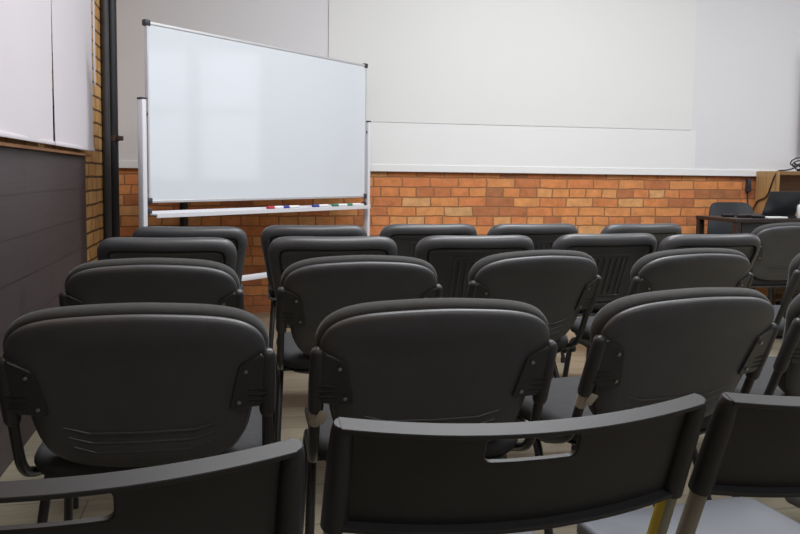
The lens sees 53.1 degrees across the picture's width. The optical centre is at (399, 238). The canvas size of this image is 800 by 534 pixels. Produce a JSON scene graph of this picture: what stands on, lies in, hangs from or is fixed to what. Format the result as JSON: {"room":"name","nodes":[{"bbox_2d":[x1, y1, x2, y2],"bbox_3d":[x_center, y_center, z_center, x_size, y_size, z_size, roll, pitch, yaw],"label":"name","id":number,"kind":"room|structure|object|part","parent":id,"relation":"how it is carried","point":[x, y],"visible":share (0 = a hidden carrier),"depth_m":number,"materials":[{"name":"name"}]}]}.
{"room":"lecture hall","nodes":[
{"label":"lecture hall","id":0,"kind":"room"},
{"bbox_2d":[0,0,103,261],"bbox_3d":[-1.228,-0.893,1.338,0.200,3.700,9.260,0,5,-12],"label":"wall","id":1,"kind":"structure","parent":0,"point":[94,203],"depth_m":4.97,"materials":[{"name":"brick"}]},
{"bbox_2d":[0,0,54,144],"bbox_3d":[-1.386,-1.391,2.844,0.060,2.065,1.240,0,5,-12],"label":"roller blind","id":2,"kind":"object","parent":1,"relation":"attached to","point":[26,102],"visible":1,"depth_m":3.03,"materials":[{"name":"white fabric"}]},
{"bbox_2d":[0,147,86,476],"bbox_3d":[-0.984,0.428,0.749,0.022,1.165,7.800,0,5,-12],"label":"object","id":3,"kind":"structure","parent":1,"relation":"attached to","point":[43,221],"depth_m":3.33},
{"bbox_2d":[0,142,90,156],"bbox_3d":[-0.958,-0.159,0.707,0.045,0.013,7.800,0,5,-12],"label":"trim","id":4,"kind":"structure","parent":1,"relation":"attached to","point":[2,144],"depth_m":3.32,"materials":[{"name":"brown wood"}]},
{"bbox_2d":[51,0,95,151],"bbox_3d":[-1.627,-1.483,3.980,0.060,2.065,1.060,0,5,-12],"label":"roller blind","id":5,"kind":"object","parent":1,"relation":"attached to","point":[71,19],"visible":1,"depth_m":3.96,"materials":[{"name":"white fabric"}]},
{"bbox_3d":[-1.719,-1.678,4.468,0.005,1.638,0.038,0,5,-12],"label":"pull chain","id":6,"kind":"part","parent":5,"relation":"part of","materials":[{"name":"white plastic"}]},
{"bbox_2d":[100,0,111,239],"bbox_3d":[-1.916,-1.202,5.197,0.049,3.686,0.050,0,5,-12],"label":"pipe","id":7,"kind":"object","parent":1,"relation":"attached to","point":[104,16],"visible":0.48,"depth_m":5.21,"materials":[{"name":"black metal"}]},
{"bbox_2d":[108,0,123,236],"bbox_3d":[-1.903,-1.212,5.322,0.106,3.686,0.079,0,5,-12],"label":"pipe","id":8,"kind":"object","parent":1,"relation":"attached to","point":[115,138],"visible":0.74,"depth_m":5.33,"materials":[{"name":"black metal"}]},
{"bbox_2d":[0,301,799,533],"bbox_3d":[2.476,0.985,2.277,7.820,0.100,9.660,0,5,-12],"label":"floor","id":9,"kind":"structure","parent":0,"point":[295,385],"depth_m":2.92,"materials":[{"name":"beige carpet"}]},
{"bbox_2d":[0,302,275,522],"bbox_3d":[-0.557,0.517,1.867,0.598,0.826,0.610,0,5,-10],"label":"padded chair","id":10,"kind":"object","parent":9,"relation":"on","point":[110,387],"visible":0.91,"depth_m":1.62,"materials":[{"name":"black fabric"}]},
{"bbox_3d":[-0.824,0.564,1.852,0.046,0.669,0.538,0,5,-10],"label":"frame","id":11,"kind":"part","parent":10,"relation":"part of","materials":[{"name":"black metal"}]},
{"bbox_3d":[-0.823,0.710,1.846,0.030,0.385,0.264,0,5,-3],"label":"leg","id":12,"kind":"part","parent":10,"relation":"part of","materials":[{"name":"black metal"}]},
{"bbox_2d":[3,302,268,435],"bbox_3d":[-0.534,0.306,1.655,0.520,0.372,0.191,0,5,-10],"label":"backrest cushion","id":13,"kind":"object","parent":10,"relation":"on","point":[144,368],"depth_m":1.60,"materials":[{"name":"black fabric"}]},
{"bbox_3d":[-0.585,0.468,1.945,0.500,0.072,0.440,0,5,-10],"label":"seat","id":14,"kind":"part","parent":10,"relation":"part of","materials":[{"name":"grey fabric"}]},
{"bbox_3d":[-0.327,0.563,1.939,0.046,0.669,0.538,0,5,-10],"label":"frame","id":15,"kind":"part","parent":10,"relation":"part of","materials":[{"name":"black metal"}]},
{"bbox_2d":[59,258,243,508],"bbox_3d":[-0.787,0.448,2.704,0.598,0.826,0.610,0,5,-10],"label":"padded chair","id":16,"kind":"object","parent":9,"relation":"on","point":[126,280],"visible":0.27,"depth_m":2.40,"materials":[{"name":"black fabric"}]},
{"bbox_2d":[65,258,239,290],"bbox_3d":[-0.763,0.237,2.493,0.520,0.372,0.191,0,5,-10],"label":"backrest cushion","id":17,"kind":"object","parent":16,"relation":"on","point":[126,274],"depth_m":2.39,"materials":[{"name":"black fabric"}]},
{"bbox_2d":[0,438,304,533],"bbox_3d":[-0.402,0.598,1.028,0.506,0.800,0.522,-1,5,-15],"label":"chair","id":18,"kind":"object","parent":9,"relation":"on","point":[261,489],"visible":1,"depth_m":0.81,"materials":[{"name":"plastic"}]},
{"bbox_2d":[275,439,304,533],"bbox_3d":[-0.122,0.290,0.882,0.034,0.154,0.079,-1,5,-15],"label":"socket","id":19,"kind":"object","parent":18,"relation":"attached to","point":[290,453],"depth_m":0.86,"materials":[{"name":"plastic"}]},
{"bbox_2d":[97,237,236,270],"bbox_3d":[-0.983,0.383,3.513,0.555,0.822,0.613,0,5,-8],"label":"shell chair","id":20,"kind":"object","parent":9,"relation":"on","point":[221,250],"visible":0.21,"depth_m":3.20,"materials":[{"name":"grey plastic"}]},
{"bbox_2d":[132,226,246,294],"bbox_3d":[-1.067,0.330,4.181,0.555,0.822,0.613,0,5,-8],"label":"shell chair","id":21,"kind":"object","parent":9,"relation":"on","point":[237,236],"visible":0.19,"depth_m":3.87,"materials":[{"name":"black plastic"}]},
{"bbox_2d":[137,19,370,280],"bbox_3d":[-0.827,-0.292,5.200,0.420,1.902,2.072,4,5,35],"label":"whiteboard","id":22,"kind":"object","parent":9,"relation":"on","point":[220,118],"visible":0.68,"depth_m":4.96,"materials":[{"name":"ceramic"}]},
{"bbox_3d":[-1.406,-0.071,4.382,0.045,1.370,0.030,4,5,35],"label":"post","id":23,"kind":"part","parent":22,"relation":"part of","materials":[{"name":"silver metal"}]},
{"bbox_3d":[-0.858,0.238,5.259,0.030,0.035,1.987,4,5,35],"label":"rail","id":24,"kind":"part","parent":22,"relation":"part of","materials":[{"name":"silver metal"}]},
{"bbox_3d":[-0.822,-0.741,5.165,0.026,0.983,1.967,4,5,35],"label":"frame","id":25,"kind":"part","parent":22,"relation":"part of","materials":[{"name":"metal"}]},
{"bbox_2d":[150,203,370,217],"bbox_3d":[-0.799,-0.187,5.188,0.062,0.037,1.947,4,5,35],"label":"tray","id":26,"kind":"object","parent":22,"relation":"on","point":[252,210],"depth_m":4.91,"materials":[{"name":"silver metal"}]},
{"bbox_2d":[266,206,283,208],"bbox_3d":[-0.800,-0.200,5.166,0.024,0.024,0.162,4,5,35],"label":"marker","id":27,"kind":"object","parent":22,"relation":"on","point":[267,207],"visible":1,"depth_m":5.14,"materials":[{"name":"white plastic"}]},
{"bbox_2d":[283,205,299,207],"bbox_3d":[-0.721,-0.208,5.281,0.024,0.024,0.162,4,5,35],"label":"marker","id":28,"kind":"object","parent":22,"relation":"on","point":[285,206],"visible":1,"depth_m":5.28,"materials":[{"name":"white plastic"}]},
{"bbox_2d":[312,204,328,206],"bbox_3d":[-0.550,-0.225,5.527,0.024,0.024,0.162,4,5,34],"label":"marker","id":29,"kind":"object","parent":22,"relation":"on","point":[313,205],"visible":1,"depth_m":5.51,"materials":[{"name":"white plastic"}]},
{"bbox_2d":[331,203,346,206],"bbox_3d":[-0.430,-0.237,5.699,0.024,0.024,0.162,4,5,35],"label":"marker","id":30,"kind":"object","parent":22,"relation":"on","point":[345,204],"visible":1,"depth_m":5.68,"materials":[{"name":"white plastic"}]},
{"bbox_2d":[347,203,360,205],"bbox_3d":[-0.339,-0.246,5.831,0.024,0.024,0.162,4,5,34],"label":"marker","id":31,"kind":"object","parent":22,"relation":"on","point":[348,204],"visible":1,"depth_m":5.82,"materials":[{"name":"white plastic"}]},
{"bbox_3d":[-0.252,-0.188,6.044,0.045,1.370,0.030,4,5,35],"label":"post","id":32,"kind":"part","parent":22,"relation":"part of","materials":[{"name":"silver metal"}]},
{"bbox_2d":[261,225,366,348],"bbox_3d":[-0.486,0.319,4.409,0.555,0.822,0.613,0,5,-10],"label":"shell chair","id":33,"kind":"object","parent":9,"relation":"on","point":[270,233],"visible":0.29,"depth_m":4.10,"materials":[{"name":"black fabric"}]},
{"bbox_3d":[-0.734,0.491,4.610,0.031,0.383,0.145,-1,5,-21],"label":"leg","id":34,"kind":"part","parent":33,"relation":"part of","materials":[{"name":"black metal"}]},
{"bbox_3d":[-0.499,0.267,4.480,0.470,0.067,0.440,0,5,-10],"label":"seat","id":35,"kind":"part","parent":33,"relation":"part of","materials":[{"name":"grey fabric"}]},
{"bbox_3d":[-0.686,0.518,4.292,0.058,0.385,0.187,0,5,-10],"label":"leg","id":36,"kind":"part","parent":33,"relation":"part of","materials":[{"name":"black metal"}]},
{"bbox_2d":[268,236,396,332],"bbox_3d":[-0.327,0.379,3.671,0.555,0.822,0.613,0,5,-10],"label":"shell chair","id":37,"kind":"object","parent":9,"relation":"on","point":[283,252],"visible":0.25,"depth_m":3.36,"materials":[{"name":"black plastic"}]},
{"bbox_2d":[273,255,442,442],"bbox_3d":[-0.165,0.443,2.862,0.598,0.826,0.610,0,5,-12],"label":"padded chair","id":38,"kind":"object","parent":9,"relation":"on","point":[312,289],"visible":0.45,"depth_m":2.58,"materials":[{"name":"black fabric"}]},
{"bbox_3d":[-0.431,0.491,2.838,0.046,0.669,0.538,0,5,-12],"label":"frame","id":39,"kind":"part","parent":38,"relation":"part of","materials":[{"name":"black metal"}]},
{"bbox_3d":[-0.429,0.637,2.833,0.030,0.385,0.264,0,5,-5],"label":"leg","id":40,"kind":"part","parent":38,"relation":"part of","materials":[{"name":"black metal"}]},
{"bbox_3d":[-0.195,0.394,2.939,0.500,0.072,0.440,0,5,-12],"label":"seat","id":41,"kind":"part","parent":38,"relation":"part of","materials":[{"name":"grey fabric"}]},
{"bbox_2d":[281,255,436,347],"bbox_3d":[-0.135,0.233,2.652,0.520,0.372,0.191,0,5,-12],"label":"backrest cushion","id":42,"kind":"object","parent":38,"relation":"on","point":[312,289],"depth_m":2.57,"materials":[{"name":"black fabric"}]},
{"bbox_2d":[379,224,476,257],"bbox_3d":[0.100,0.309,4.624,0.555,0.822,0.613,0,5,-14],"label":"shell chair","id":43,"kind":"object","parent":9,"relation":"on","point":[406,237],"visible":0.16,"depth_m":4.31,"materials":[{"name":"black plastic"}]},
{"bbox_3d":[0.155,0.121,4.397,0.225,0.219,0.098,0,5,-14],"label":"ribbed panel","id":44,"kind":"part","parent":43,"relation":"part of","materials":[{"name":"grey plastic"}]},
{"bbox_2d":[303,298,557,533],"bbox_3d":[0.032,0.515,1.973,0.572,0.826,0.610,0,5,-11],"label":"padded chair","id":45,"kind":"object","parent":9,"relation":"on","point":[423,360],"visible":0.78,"depth_m":1.71,"materials":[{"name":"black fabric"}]},
{"bbox_3d":[-0.220,0.709,1.951,0.030,0.385,0.264,0,5,-4],"label":"leg","id":46,"kind":"part","parent":45,"relation":"part of","materials":[{"name":"black metal"}]},
{"bbox_3d":[-0.222,0.563,1.956,0.046,0.669,0.538,0,5,-11],"label":"frame","id":47,"kind":"part","parent":45,"relation":"part of","materials":[{"name":"black metal"}]},
{"bbox_3d":[0.016,0.467,2.053,0.500,0.072,0.440,0,5,-11],"label":"seat","id":48,"kind":"part","parent":45,"relation":"part of","materials":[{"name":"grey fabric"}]},
{"bbox_2d":[315,298,548,420],"bbox_3d":[0.072,0.305,1.765,0.520,0.372,0.191,0,5,-11],"label":"backrest cushion","id":49,"kind":"object","parent":45,"relation":"on","point":[423,359],"depth_m":1.70,"materials":[{"name":"black fabric"}]},
{"bbox_3d":[0.274,0.561,2.052,0.046,0.669,0.538,0,5,-11],"label":"frame","id":50,"kind":"part","parent":45,"relation":"part of","materials":[{"name":"black metal"}]},
{"bbox_2d":[415,235,533,297],"bbox_3d":[0.284,0.374,3.828,0.555,0.822,0.613,0,5,-13],"label":"shell chair","id":51,"kind":"object","parent":9,"relation":"on","point":[452,257],"visible":0.33,"depth_m":3.53,"materials":[{"name":"black fabric"}]},
{"bbox_3d":[0.335,0.186,3.600,0.225,0.219,0.098,0,5,-13],"label":"ribbed panel","id":52,"kind":"part","parent":51,"relation":"part of","materials":[{"name":"grey plastic"}]},
{"bbox_2d":[320,393,705,533],"bbox_3d":[0.101,0.589,1.227,0.506,0.800,0.522,-1,5,-15],"label":"chair","id":53,"kind":"object","parent":9,"relation":"on","point":[382,477],"visible":1,"depth_m":0.98,"materials":[{"name":"plastic"}]},
{"bbox_2d":[320,418,352,533],"bbox_3d":[-0.075,0.284,0.960,0.034,0.154,0.079,-1,5,-15],"label":"socket","id":54,"kind":"object","parent":53,"relation":"attached to","point":[337,502],"depth_m":0.95,"materials":[{"name":"plastic"}]},
{"bbox_3d":[0.082,0.565,1.296,0.405,0.035,0.355,-1,5,-15],"label":"seat","id":55,"kind":"part","parent":53,"relation":"part of","materials":[{"name":"grey plastic"}]},
{"bbox_3d":[0.367,0.619,1.129,0.034,0.725,0.146,-1,5,-15],"label":"leg","id":56,"kind":"part","parent":53,"relation":"part of","materials":[{"name":"grey metal"}]},
{"bbox_2d":[663,394,705,498],"bbox_3d":[0.381,0.280,1.082,0.034,0.154,0.079,-1,5,-15],"label":"chair post","id":57,"kind":"object","parent":53,"relation":"attached to","point":[680,452],"depth_m":1.06,"materials":[{"name":"plastic"}]},
{"bbox_2d":[487,223,577,362],"bbox_3d":[0.686,0.305,4.761,0.555,0.822,0.613,-1,5,-16],"label":"shell chair","id":58,"kind":"object","parent":9,"relation":"on","point":[543,236],"visible":0.18,"depth_m":4.46,"materials":[{"name":"black fabric"}]},
{"bbox_3d":[0.748,0.117,4.536,0.225,0.219,0.098,-1,5,-16],"label":"ribbed panel","id":59,"kind":"part","parent":58,"relation":"part of","materials":[{"name":"grey plastic"}]},
{"bbox_2d":[465,250,601,450],"bbox_3d":[0.411,0.431,3.109,0.598,0.826,0.610,-1,5,-22],"label":"padded chair","id":60,"kind":"object","parent":9,"relation":"on","point":[561,284],"visible":0.59,"depth_m":2.84,"materials":[{"name":"black fabric"}]},
{"bbox_2d":[468,250,594,284],"bbox_3d":[0.475,0.220,2.906,0.520,0.372,0.191,-1,5,-22],"label":"backrest cushion","id":61,"kind":"object","parent":60,"relation":"on","point":[531,267],"depth_m":2.80,"materials":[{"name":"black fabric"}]},
{"bbox_3d":[0.368,0.382,3.180,0.500,0.072,0.440,-1,5,-22],"label":"seat","id":62,"kind":"part","parent":60,"relation":"part of","materials":[{"name":"grey fabric"}]},
{"bbox_3d":[0.627,0.619,3.223,0.030,0.385,0.264,-2,5,-29],"label":"leg","id":63,"kind":"part","parent":60,"relation":"part of","materials":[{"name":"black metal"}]},
{"bbox_3d":[0.662,0.439,3.190,0.072,0.035,0.036,-1,5,-22],"label":"linking arm","id":64,"kind":"part","parent":60,"relation":"part of","materials":[{"name":"black metal"}]},
{"bbox_3d":[0.623,0.473,3.228,0.046,0.669,0.538,-1,5,-22],"label":"frame","id":65,"kind":"part","parent":60,"relation":"part of","materials":[{"name":"black metal"}]},
{"bbox_2d":[551,233,656,377],"bbox_3d":[0.906,0.365,4.042,0.555,0.822,0.613,-1,5,-17],"label":"shell chair","id":66,"kind":"object","parent":9,"relation":"on","point":[614,255],"visible":0.34,"depth_m":3.79,"materials":[{"name":"black plastic"}]},
{"bbox_3d":[0.884,0.313,4.111,0.470,0.067,0.440,-1,5,-17],"label":"seat","id":67,"kind":"part","parent":66,"relation":"part of","materials":[{"name":"black plastic"}]},
{"bbox_3d":[0.972,0.177,3.818,0.225,0.219,0.098,-1,5,-17],"label":"ribbed panel","id":68,"kind":"part","parent":66,"relation":"part of","materials":[{"name":"grey plastic"}]},
{"bbox_2d":[600,223,681,251],"bbox_3d":[1.323,0.303,4.895,0.555,0.822,0.613,-1,5,-20],"label":"shell chair","id":69,"kind":"object","parent":9,"relation":"on","point":[661,231],"visible":0.19,"depth_m":4.58,"materials":[{"name":"black plastic"}]},
{"bbox_2d":[514,287,778,533],"bbox_3d":[0.622,0.507,2.174,0.598,0.826,0.610,-1,5,-21],"label":"padded chair","id":70,"kind":"object","parent":9,"relation":"on","point":[647,348],"visible":0.75,"depth_m":1.91,"materials":[{"name":"black fabric"}]},
{"bbox_3d":[0.368,0.704,2.104,0.030,0.385,0.264,0,5,-14],"label":"leg","id":71,"kind":"part","parent":70,"relation":"part of","materials":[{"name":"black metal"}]},
{"bbox_3d":[0.364,0.558,2.108,0.046,0.669,0.538,-1,5,-21],"label":"frame","id":72,"kind":"part","parent":70,"relation":"part of","materials":[{"name":"black metal"}]},
{"bbox_3d":[0.580,0.458,2.245,0.500,0.072,0.440,-1,5,-21],"label":"seat","id":73,"kind":"part","parent":70,"relation":"part of","materials":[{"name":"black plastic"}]},
{"bbox_2d":[588,287,769,414],"bbox_3d":[0.682,0.296,1.970,0.520,0.372,0.191,-1,5,-21],"label":"backrest cushion","id":74,"kind":"object","parent":70,"relation":"on","point":[647,348],"depth_m":1.90,"materials":[{"name":"black fabric"}]},
{"bbox_3d":[0.839,0.695,2.284,0.030,0.385,0.264,-2,5,-28],"label":"leg","id":75,"kind":"part","parent":70,"relation":"part of","materials":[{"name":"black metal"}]},
{"bbox_3d":[0.835,0.550,2.289,0.046,0.669,0.538,-1,5,-21],"label":"frame","id":76,"kind":"part","parent":70,"relation":"part of","materials":[{"name":"black metal"}]},
{"bbox_2d":[562,248,753,376],"bbox_3d":[1.033,0.426,3.269,0.572,0.826,0.610,-1,5,-19],"label":"padded chair","id":77,"kind":"object","parent":9,"relation":"on","point":[689,267],"visible":0.39,"depth_m":2.97,"materials":[{"name":"black fabric"}]},
{"bbox_3d":[0.785,0.476,3.217,0.046,0.669,0.538,-1,5,-19],"label":"frame","id":78,"kind":"part","parent":77,"relation":"part of","materials":[{"name":"black metal"}]},
{"bbox_3d":[1.006,0.377,3.346,0.500,0.072,0.440,-1,5,-19],"label":"seat","id":79,"kind":"part","parent":77,"relation":"part of","materials":[{"name":"grey fabric"}]},
{"bbox_2d":[630,248,747,281],"bbox_3d":[1.099,0.215,3.068,0.520,0.372,0.191,-1,5,-19],"label":"backrest cushion","id":80,"kind":"object","parent":77,"relation":"on","point":[689,264],"depth_m":2.96,"materials":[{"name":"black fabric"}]},
{"bbox_2d":[577,392,799,533],"bbox_3d":[0.595,0.584,1.364,0.506,0.800,0.522,-1,5,-17],"label":"chair","id":81,"kind":"object","parent":9,"relation":"on","point":[750,447],"visible":0.94,"depth_m":1.11,"materials":[{"name":"plastic"}]},
{"bbox_3d":[0.573,0.560,1.432,0.405,0.035,0.355,-1,5,-17],"label":"seat","id":82,"kind":"part","parent":81,"relation":"part of","materials":[{"name":"grey plastic"}]},
{"bbox_3d":[0.421,0.618,1.140,0.034,0.725,0.146,-1,5,-17],"label":"leg","id":83,"kind":"part","parent":81,"relation":"part of","materials":[{"name":"grey metal"}]},
{"bbox_2d":[688,393,738,496],"bbox_3d":[0.427,0.280,1.091,0.034,0.154,0.079,-1,5,-17],"label":"chair post","id":84,"kind":"object","parent":81,"relation":"attached to","point":[711,468],"depth_m":1.08,"materials":[{"name":"plastic"}]},
{"bbox_3d":[0.660,0.283,1.139,0.480,0.164,0.103,-1,5,-17],"label":"backrest","id":85,"kind":"part","parent":81,"relation":"part of","materials":[{"name":"plastic"}]},
{"bbox_2d":[657,234,760,269],"bbox_3d":[1.430,0.367,4.094,0.555,0.822,0.613,-1,5,-15],"label":"shell chair","id":86,"kind":"object","parent":9,"relation":"on","point":[749,245],"visible":0.26,"depth_m":3.78,"materials":[{"name":"black plastic"}]},
{"bbox_2d":[653,294,799,506],"bbox_3d":[1.203,0.494,2.430,0.572,0.826,0.610,-1,5,-20],"label":"padded chair","id":87,"kind":"object","parent":9,"relation":"on","point":[780,375],"visible":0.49,"depth_m":2.17,"materials":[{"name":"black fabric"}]},
{"bbox_3d":[1.174,0.445,2.506,0.500,0.072,0.440,-1,5,-20],"label":"seat","id":88,"kind":"part","parent":87,"relation":"part of","materials":[{"name":"grey fabric"}]},
{"bbox_3d":[0.955,0.544,2.373,0.046,0.669,0.538,-1,5,-20],"label":"frame","id":89,"kind":"part","parent":87,"relation":"part of","materials":[{"name":"black metal"}]},
{"bbox_2d":[778,294,799,395],"bbox_3d":[1.272,0.283,2.230,0.520,0.372,0.191,-1,5,-20],"label":"backrest cushion","id":90,"kind":"object","parent":87,"relation":"on","point":[789,352],"depth_m":2.13,"materials":[{"name":"black fabric"}]},
{"bbox_2d":[707,202,775,304],"bbox_3d":[2.787,0.155,6.568,0.458,0.892,0.495,1,5,-2],"label":"plastic chair","id":91,"kind":"object","parent":9,"relation":"on","point":[717,208],"visible":0.3,"depth_m":6.74,"materials":[{"name":"plastic"}]},
{"bbox_3d":[2.785,-0.079,6.725,0.458,0.450,0.145,1,5,-2],"label":"backrest","id":92,"kind":"part","parent":91,"relation":"part of","materials":[{"name":"plastic"}]},
{"bbox_3d":[2.975,0.404,6.382,0.024,0.428,0.082,-2,5,-33],"label":"leg","id":93,"kind":"part","parent":91,"relation":"part of","materials":[{"name":"black metal"}]},
{"bbox_2d":[696,215,799,233],"bbox_3d":[3.300,0.225,6.380,1.800,0.790,0.520,0,5,-12],"label":"desk","id":94,"kind":"object","parent":9,"relation":"on","point":[740,225],"visible":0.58,"depth_m":5.98,"materials":[{"name":"brown laminate"}]},
{"bbox_3d":[2.398,0.225,6.429,0.045,0.762,0.045,0,5,-12],"label":"leg","id":95,"kind":"part","parent":94,"relation":"part of","materials":[{"name":"brown laminate"}]},
{"bbox_2d":[721,214,734,216],"bbox_3d":[2.554,-0.180,6.229,0.100,0.022,0.050,-1,5,-18],"label":"case","id":96,"kind":"object","parent":94,"relation":"on","point":[722,215],"visible":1,"depth_m":6.21,"materials":[{"name":"black plastic"}]},
{"bbox_3d":[2.496,0.262,5.971,0.045,0.762,0.045,0,5,-12],"label":"leg","id":97,"kind":"part","parent":94,"relation":"part of","materials":[{"name":"brown laminate"}]},
{"bbox_2d":[737,214,750,217],"bbox_3d":[2.643,-0.173,6.146,0.100,0.022,0.050,1,5,-1],"label":"case","id":98,"kind":"object","parent":94,"relation":"on","point":[738,215],"visible":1,"depth_m":6.12,"materials":[{"name":"black plastic"}]},
{"bbox_3d":[3.369,0.119,6.148,1.700,0.484,0.018,0,5,-12],"label":"panel","id":99,"kind":"part","parent":94,"relation":"part of","materials":[{"name":"black laminate"}]},
{"bbox_2d":[750,215,764,217],"bbox_3d":[2.726,-0.167,6.092,0.100,0.022,0.050,0,5,-12],"label":"case","id":100,"kind":"object","parent":94,"relation":"on","point":[751,216],"visible":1,"depth_m":6.07,"materials":[{"name":"black plastic"}]},
{"bbox_2d":[746,191,799,216],"bbox_3d":[2.922,-0.272,6.301,0.340,0.202,0.314,-1,5,-20],"label":"laptop","id":101,"kind":"object","parent":94,"relation":"on","point":[778,203],"visible":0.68,"depth_m":6.19,"materials":[{"name":"plastic"}]},
{"bbox_3d":[2.961,-0.269,6.192,0.330,0.191,0.083,-1,5,-20],"label":"lid","id":102,"kind":"part","parent":101,"relation":"part of","materials":[{"name":"plastic"}]},
{"bbox_2d":[765,216,787,217],"bbox_3d":[2.856,-0.161,6.105,0.170,0.012,0.090,0,5,-12],"label":"notepad","id":103,"kind":"object","parent":94,"relation":"on","point":[765,216],"visible":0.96,"depth_m":6.08,"materials":[{"name":"white paper"}]},
{"bbox_2d":[796,204,799,217],"bbox_3d":[3.101,-0.224,6.178,0.066,0.132,0.066,0,5,-12],"label":"bottle","id":104,"kind":"object","parent":94,"relation":"on","point":[798,206],"visible":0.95,"depth_m":6.17,"materials":[{"name":"white plastic"}]},
{"bbox_2d":[750,222,799,301],"bbox_3d":[2.343,0.292,5.171,0.572,0.826,0.610,0,5,-13],"label":"padded chair","id":105,"kind":"object","parent":9,"relation":"on","point":[780,242],"visible":0.54,"depth_m":4.92,"materials":[{"name":"black fabric"}]},
{"bbox_3d":[2.325,0.243,5.251,0.500,0.072,0.440,0,5,-13],"label":"seat","id":106,"kind":"part","parent":105,"relation":"part of","materials":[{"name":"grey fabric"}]},
{"bbox_3d":[2.583,0.337,5.258,0.046,0.669,0.538,0,5,-13],"label":"frame","id":107,"kind":"part","parent":105,"relation":"part of","materials":[{"name":"black metal"}]},
{"bbox_2d":[751,171,799,304],"bbox_3d":[3.651,-0.003,7.010,1.050,1.155,0.280,0,5,-12],"label":"base cabinet","id":108,"kind":"object","parent":9,"relation":"on","point":[763,178],"visible":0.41,"depth_m":6.94,"materials":[{"name":"brown wood"}]},
{"bbox_3d":[3.149,-0.001,6.903,0.022,1.155,0.280,0,5,-12],"label":"panel","id":109,"kind":"part","parent":108,"relation":"part of","materials":[{"name":"brown wood"}]},
{"bbox_2d":[745,157,799,211],"bbox_3d":[3.400,-0.376,6.957,0.694,0.663,0.299,0,5,-12],"label":"power cable","id":110,"kind":"object","parent":108,"relation":"on","point":[748,181],"visible":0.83,"depth_m":6.93,"materials":[{"name":"grey plastic"}]},
{"bbox_2d":[775,294,783,300],"bbox_3d":[3.647,0.513,7.043,1.004,0.022,0.250,0,5,-12],"label":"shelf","id":111,"kind":"object","parent":108,"relation":"attached to","point":[778,297],"depth_m":6.90,"materials":[{"name":"brown wood"}]},
{"bbox_2d":[772,253,799,339],"bbox_3d":[1.759,0.412,3.557,0.572,0.826,0.610,-1,5,-20],"label":"padded chair","id":112,"kind":"object","parent":9,"relation":"on","point":[792,290],"visible":0.31,"depth_m":3.26,"materials":[{"name":"black fabric"}]},
{"bbox_3d":[1.730,0.363,3.633,0.500,0.072,0.440,-1,5,-20],"label":"seat","id":113,"kind":"part","parent":112,"relation":"part of","materials":[{"name":"grey fabric"}]},
{"bbox_3d":[1.511,0.463,3.500,0.046,0.669,0.538,-1,5,-20],"label":"frame","id":114,"kind":"part","parent":112,"relation":"part of","materials":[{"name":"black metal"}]},
{"bbox_2d":[783,253,799,318],"bbox_3d":[1.828,0.201,3.356,0.520,0.372,0.191,-1,5,-20],"label":"backrest cushion","id":115,"kind":"object","parent":112,"relation":"on","point":[792,290],"depth_m":3.24,"materials":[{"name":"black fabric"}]},
{"bbox_2d":[785,497,799,507],"bbox_3d":[1.074,0.577,1.533,0.506,0.800,0.522,-1,5,-17],"label":"chair","id":116,"kind":"object","parent":9,"relation":"on","point":[794,501],"visible":0.28,"depth_m":1.67,"materials":[{"name":"plastic"}]},
{"bbox_2d":[119,168,755,312],"bbox_3d":[1.520,-1.284,6.740,7.820,3.700,0.200,0,5,-12],"label":"wall","id":117,"kind":"structure","parent":0,"point":[591,203],"depth_m":6.54,"materials":[{"name":"orange brick"}]},
{"bbox_2d":[180,202,187,226],"bbox_3d":[-1.630,0.032,6.040,0.060,1.101,0.060,0,5,-12],"label":"conduit","id":118,"kind":"object","parent":117,"relation":"attached to","point":[183,205],"visible":0.02,"depth_m":6.00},
{"bbox_2d":[116,0,799,174],"bbox_3d":[0.797,-1.825,6.428,5.880,2.590,0.025,0,5,-12],"label":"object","id":119,"kind":"structure","parent":117,"relation":"attached to","point":[746,108],"depth_m":6.85,"materials":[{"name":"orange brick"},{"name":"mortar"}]},
{"bbox_2d":[119,160,798,175],"bbox_3d":[0.783,-0.562,6.522,5.880,0.056,0.036,0,5,-12],"label":"trim","id":120,"kind":"structure","parent":117,"relation":"attached to","point":[122,163],"depth_m":6.60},
{"bbox_2d":[329,0,696,129],"bbox_3d":[0.984,-1.926,6.424,3.115,2.022,0.080,0,5,-12],"label":"projection screen","id":121,"kind":"object","parent":117,"relation":"attached to","point":[629,64],"visible":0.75,"depth_m":6.48,"materials":[{"name":"fabric"}]},
{"bbox_2d":[370,122,695,168],"bbox_3d":[0.991,-0.736,6.542,3.152,0.365,0.006,0,5,-12],"label":"whiteboard","id":122,"kind":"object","parent":117,"relation":"attached to","point":[391,143],"depth_m":6.55,"materials":[{"name":"white"}]}
]}

